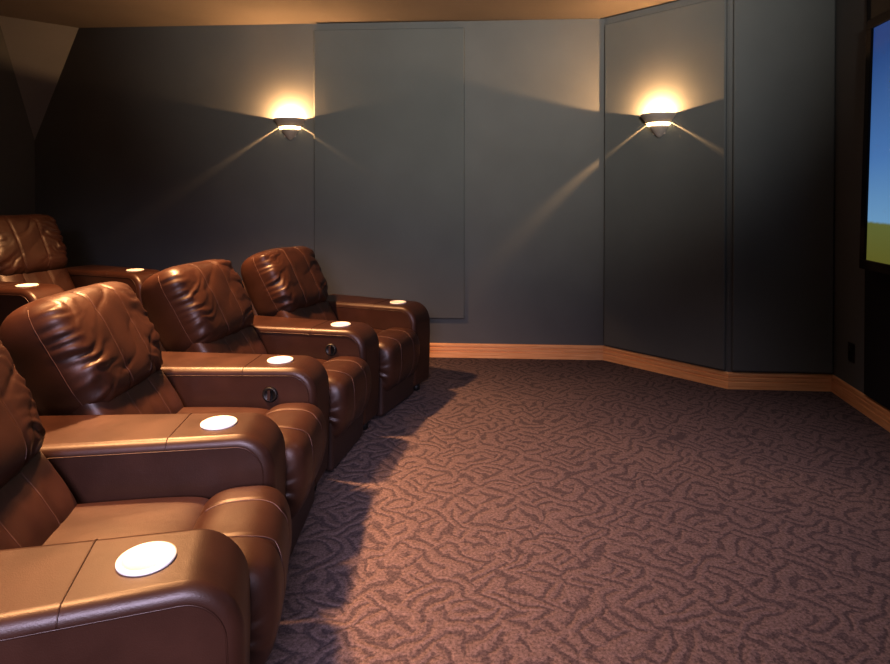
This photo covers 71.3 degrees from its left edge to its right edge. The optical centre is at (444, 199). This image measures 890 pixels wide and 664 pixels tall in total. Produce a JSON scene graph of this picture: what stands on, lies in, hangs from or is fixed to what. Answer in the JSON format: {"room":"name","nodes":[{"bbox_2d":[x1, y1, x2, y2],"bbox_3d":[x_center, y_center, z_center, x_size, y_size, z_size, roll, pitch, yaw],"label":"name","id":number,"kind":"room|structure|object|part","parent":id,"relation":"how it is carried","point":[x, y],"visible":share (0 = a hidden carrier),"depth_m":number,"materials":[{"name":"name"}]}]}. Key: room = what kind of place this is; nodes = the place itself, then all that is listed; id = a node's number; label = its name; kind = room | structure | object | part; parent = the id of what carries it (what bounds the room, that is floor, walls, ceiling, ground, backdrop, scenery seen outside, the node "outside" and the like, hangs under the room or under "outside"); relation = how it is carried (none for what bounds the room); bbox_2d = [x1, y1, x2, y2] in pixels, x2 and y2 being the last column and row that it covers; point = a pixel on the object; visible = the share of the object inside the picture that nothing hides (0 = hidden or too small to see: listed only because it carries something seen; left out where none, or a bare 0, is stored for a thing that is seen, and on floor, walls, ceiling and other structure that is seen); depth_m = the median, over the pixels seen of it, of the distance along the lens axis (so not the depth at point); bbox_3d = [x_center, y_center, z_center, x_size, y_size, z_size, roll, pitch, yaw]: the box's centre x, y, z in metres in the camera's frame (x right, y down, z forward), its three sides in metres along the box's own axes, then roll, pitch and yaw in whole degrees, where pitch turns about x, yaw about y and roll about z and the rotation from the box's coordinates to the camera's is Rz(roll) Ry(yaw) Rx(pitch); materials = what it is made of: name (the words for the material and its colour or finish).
{"room":"home theater","nodes":[
{"label":"home theater","id":0,"kind":"room"},
{"bbox_2d":[0,26,34,214],"bbox_3d":[-3.801,-0.044,1.626,0.100,2.795,7.600,0,1,4],"label":"wall","id":1,"kind":"structure","parent":0,"point":[17,142],"depth_m":5.08,"materials":[{"name":"grey paint"}]},
{"bbox_2d":[0,16,78,139],"bbox_3d":[-3.327,-0.981,5.106,0.426,0.955,0.399,0,1,0],"label":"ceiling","id":2,"kind":"structure","parent":0,"point":[38,52],"depth_m":5.17,"materials":[{"name":"paint"}]},
{"bbox_2d":[35,19,603,344],"bbox_3d":[-1.102,-0.082,5.211,4.830,2.795,0.101,0,1,4],"label":"wall","id":3,"kind":"structure","parent":0,"point":[159,148],"depth_m":5.17,"materials":[{"name":"grey paint"}]},
{"bbox_2d":[274,117,305,139],"bbox_3d":[-1.294,-0.582,5.101,0.268,0.173,0.134,0,1,4],"label":"wall sconce","id":4,"kind":"object","parent":3,"relation":"attached to","point":[288,125],"visible":1,"depth_m":5.09,"materials":[{"name":"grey metal"}]},
{"bbox_3d":[-1.294,-0.635,5.100,0.268,0.066,0.134,0,1,4],"label":"lamp shade","id":5,"kind":"part","parent":4,"relation":"part of","materials":[{"name":"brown metal"}]},
{"bbox_3d":[-1.292,-0.540,5.130,0.152,0.088,0.076,0,1,4],"label":"lamp shade","id":6,"kind":"part","parent":4,"relation":"part of","materials":[{"name":"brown metal"}]},
{"bbox_2d":[314,28,464,318],"bbox_3d":[-0.462,-0.212,5.099,1.246,2.373,0.040,0,1,4],"label":"wall panel","id":7,"kind":"object","parent":3,"relation":"attached to","point":[389,104],"visible":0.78,"depth_m":5.08,"materials":[{"name":"grey fabric"}]},
{"bbox_2d":[430,343,603,359],"bbox_3d":[-1.116,1.238,5.167,4.810,0.115,0.018,0,1,4],"label":"baseboard","id":8,"kind":"structure","parent":3,"relation":"attached to","point":[445,350],"depth_m":5.05,"materials":[{"name":"brown wood"}]},
{"bbox_2d":[0,0,678,27],"bbox_3d":[-0.997,-1.469,1.306,6.355,0.100,8.113,0,1,9],"label":"ceiling","id":9,"kind":"structure","parent":0,"point":[72,13],"depth_m":4.77,"materials":[{"name":"beige paint"}]},
{"bbox_2d":[265,357,889,663],"bbox_3d":[-0.997,1.386,1.336,6.355,0.100,8.113,0,1,9],"label":"floor","id":10,"kind":"structure","parent":0,"point":[504,511],"depth_m":2.52,"materials":[{"name":"carpet"}]},
{"bbox_2d":[0,340,291,663],"bbox_3d":[-0.993,0.841,1.619,1.133,0.984,1.212,0,1,-9],"label":"recliner chair","id":11,"kind":"object","parent":10,"relation":"on","point":[127,538],"visible":1,"depth_m":1.58,"materials":[{"name":"leather"}]},
{"bbox_2d":[0,450,76,549],"bbox_3d":[-1.166,0.838,1.591,0.281,0.339,0.513,0,1,-9],"label":"chair backrest","id":12,"kind":"object","parent":11,"relation":"on","point":[37,505],"depth_m":1.65,"materials":[{"name":"brown leather"}]},
{"bbox_3d":[-0.862,1.021,1.231,0.902,0.543,0.325,0,1,-14],"label":"armrest","id":13,"kind":"part","parent":11,"relation":"part of","materials":[{"name":"brown leather"}]},
{"bbox_3d":[-0.918,0.983,1.633,0.553,0.192,0.509,0,1,-9],"label":"seat","id":14,"kind":"part","parent":11,"relation":"part of","materials":[{"name":"brown leather"}]},
{"bbox_3d":[-0.996,1.012,2.033,0.902,0.543,0.325,0,1,-4],"label":"armrest","id":15,"kind":"part","parent":11,"relation":"part of","materials":[{"name":"brown leather"}]},
{"bbox_2d":[0,281,328,558],"bbox_3d":[-1.062,0.833,2.594,1.133,0.980,0.894,0,1,0],"label":"recliner chair","id":16,"kind":"object","parent":10,"relation":"on","point":[94,349],"visible":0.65,"depth_m":2.39,"materials":[{"name":"leather"}]},
{"bbox_2d":[70,369,183,414],"bbox_3d":[-1.237,0.829,2.434,0.281,0.339,0.513,0,1,0],"label":"chair backrest","id":17,"kind":"object","parent":16,"relation":"on","point":[132,391],"depth_m":2.36,"materials":[{"name":"brown leather"}]},
{"bbox_3d":[-0.985,0.975,2.436,0.553,0.192,0.509,0,1,0],"label":"seat","id":18,"kind":"part","parent":16,"relation":"part of","materials":[{"name":"brown leather"}]},
{"bbox_3d":[-0.997,1.004,2.843,0.902,0.543,0.325,0,1,5],"label":"armrest","id":19,"kind":"part","parent":16,"relation":"part of","materials":[{"name":"brown leather"}]},
{"bbox_3d":[-0.760,0.847,2.691,0.068,0.068,0.013,0,1,5],"label":"recline lever","id":20,"kind":"part","parent":16,"relation":"part of","materials":[{"name":"black plastic"}]},
{"bbox_2d":[140,259,378,470],"bbox_3d":[-0.953,0.825,3.421,1.133,0.979,0.896,0,1,11],"label":"recliner chair","id":21,"kind":"object","parent":10,"relation":"on","point":[201,306],"visible":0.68,"depth_m":3.22,"materials":[{"name":"leather"}]},
{"bbox_2d":[185,326,267,353],"bbox_3d":[-1.155,0.820,3.299,0.281,0.339,0.513,0,1,11],"label":"chair backrest","id":22,"kind":"object","parent":21,"relation":"on","point":[212,339],"depth_m":3.20,"materials":[{"name":"brown leather"}]},
{"bbox_3d":[-0.842,0.995,3.655,0.902,0.543,0.325,0,1,16],"label":"armrest","id":23,"kind":"part","parent":21,"relation":"part of","materials":[{"name":"brown leather"}]},
{"bbox_3d":[-0.908,0.966,3.253,0.553,0.192,0.509,0,1,11],"label":"seat","id":24,"kind":"part","parent":21,"relation":"part of","materials":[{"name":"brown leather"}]},
{"bbox_3d":[-0.638,0.839,3.460,0.068,0.068,0.013,0,1,16],"label":"recline lever","id":25,"kind":"part","parent":21,"relation":"part of","materials":[{"name":"black plastic"}]},
{"bbox_2d":[241,246,429,415],"bbox_3d":[-0.700,0.814,4.215,1.138,0.984,0.898,0,1,21],"label":"recliner chair","id":26,"kind":"object","parent":10,"relation":"on","point":[289,282],"visible":0.66,"depth_m":4.01,"materials":[{"name":"leather"}]},
{"bbox_2d":[274,301,337,320],"bbox_3d":[-0.920,0.811,4.126,0.281,0.339,0.513,0,1,21],"label":"chair backrest","id":27,"kind":"object","parent":26,"relation":"on","point":[320,310],"depth_m":4.05,"materials":[{"name":"brown leather"}]},
{"bbox_3d":[-0.550,0.987,4.422,0.902,0.543,0.325,0,1,26],"label":"armrest","id":28,"kind":"part","parent":26,"relation":"part of","materials":[{"name":"brown leather"}]},
{"bbox_2d":[604,0,729,371],"bbox_3d":[1.657,-0.076,4.673,0.100,2.795,0.999,-1,1,-42],"label":"wall","id":29,"kind":"structure","parent":0,"point":[680,3],"depth_m":4.29,"materials":[{"name":"grey paint"}]},
{"bbox_2d":[603,346,727,388],"bbox_3d":[1.616,1.244,4.645,0.019,0.115,1.006,-1,1,-42],"label":"baseboard","id":30,"kind":"structure","parent":29,"relation":"attached to","point":[705,375],"depth_m":4.60,"materials":[{"name":"brown wood"}]},
{"bbox_2d":[604,0,727,369],"bbox_3d":[1.610,-0.111,4.624,0.036,2.575,0.967,-1,1,-42],"label":"wall panel","id":31,"kind":"object","parent":29,"relation":"attached to","point":[665,197],"visible":1,"depth_m":4.56,"materials":[{"name":"grey fabric"}]},
{"bbox_2d":[640,112,675,137],"bbox_3d":[1.544,-0.546,4.567,0.134,0.173,0.268,-1,1,-42],"label":"wall sconce","id":32,"kind":"object","parent":31,"relation":"attached to","point":[661,121],"visible":1,"depth_m":4.54,"materials":[{"name":"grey metal"}]},
{"bbox_3d":[1.544,-0.600,4.566,0.134,0.066,0.268,-1,1,-42],"label":"lamp shade","id":33,"kind":"part","parent":32,"relation":"part of","materials":[{"name":"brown metal"}]},
{"bbox_3d":[1.565,-0.504,4.587,0.076,0.088,0.152,-1,1,-42],"label":"lamp shade","id":34,"kind":"part","parent":32,"relation":"part of","materials":[{"name":"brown metal"}]},
{"bbox_2d":[728,0,834,373],"bbox_3d":[2.354,-0.072,4.288,0.791,2.795,0.100,0,1,4],"label":"wall","id":35,"kind":"structure","parent":0,"point":[731,1],"depth_m":4.27,"materials":[{"name":"grey paint"}]},
{"bbox_2d":[728,372,831,391],"bbox_3d":[2.296,1.248,4.248,0.698,0.115,0.018,0,1,4],"label":"baseboard","id":36,"kind":"structure","parent":35,"relation":"attached to","point":[736,380],"depth_m":4.24,"materials":[{"name":"brown wood"}]},
{"bbox_2d":[731,0,834,372],"bbox_3d":[2.302,-0.117,4.227,0.661,2.595,0.030,0,1,4],"label":"wall panel","id":37,"kind":"object","parent":35,"relation":"attached to","point":[784,50],"visible":1,"depth_m":4.21,"materials":[{"name":"grey fabric"}]},
{"bbox_2d":[833,0,866,392],"bbox_3d":[2.095,-0.033,0.506,0.101,2.795,7.500,0,1,9],"label":"wall","id":38,"kind":"structure","parent":0,"point":[850,15],"depth_m":4.00,"materials":[{"name":"black paint"}]},
{"bbox_2d":[848,342,854,362],"bbox_3d":[2.597,0.979,3.966,0.010,0.120,0.080,0,1,9],"label":"wall outlet","id":39,"kind":"object","parent":38,"relation":"attached to","point":[851,347],"visible":1,"depth_m":3.96,"materials":[{"name":"black plastic"}]},
{"bbox_2d":[831,374,889,431],"bbox_3d":[2.037,1.287,0.529,0.022,0.115,7.500,0,1,9],"label":"baseboard","id":40,"kind":"structure","parent":38,"relation":"attached to","point":[870,408],"depth_m":3.81,"materials":[{"name":"brown wood"}]},
{"bbox_2d":[864,0,889,409],"bbox_3d":[2.290,-0.094,2.087,0.020,2.595,3.400,0,1,9],"label":"wall panel","id":41,"kind":"object","parent":38,"relation":"attached to","point":[877,285],"visible":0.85,"depth_m":3.62,"materials":[{"name":"black fabric"}]},
{"bbox_2d":[859,9,889,274],"bbox_3d":[2.282,-0.308,2.372,0.051,1.455,2.600,1,1,9],"label":"display screen","id":42,"kind":"object","parent":41,"relation":"attached to","point":[874,254],"visible":1,"depth_m":3.52,"materials":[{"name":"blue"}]},
{"bbox_3d":[-2.810,1.215,2.358,2.020,0.220,5.890,0,1,0],"label":"floor","id":43,"kind":"structure","parent":0,"visible":0},
{"bbox_2d":[0,214,159,325],"bbox_3d":[-2.598,0.596,4.092,1.133,0.982,1.212,0,1,21],"label":"recliner chair","id":44,"kind":"object","parent":43,"relation":"on","point":[33,258],"visible":0.36,"depth_m":4.17,"materials":[{"name":"leather"}]},
{"bbox_3d":[-2.680,0.775,3.690,0.902,0.543,0.325,0,1,16],"label":"armrest","id":45,"kind":"part","parent":44,"relation":"part of","materials":[{"name":"brown leather"}]},
{"bbox_2d":[0,268,74,290],"bbox_3d":[-2.762,0.591,4.154,0.281,0.339,0.513,0,1,21],"label":"chair backrest","id":46,"kind":"object","parent":44,"relation":"on","point":[61,277],"depth_m":4.16,"materials":[{"name":"brown leather"}]},
{"bbox_3d":[-2.394,0.767,4.451,0.902,0.543,0.325,0,1,26],"label":"armrest","id":47,"kind":"part","parent":44,"relation":"part of","materials":[{"name":"brown leather"}]}
]}

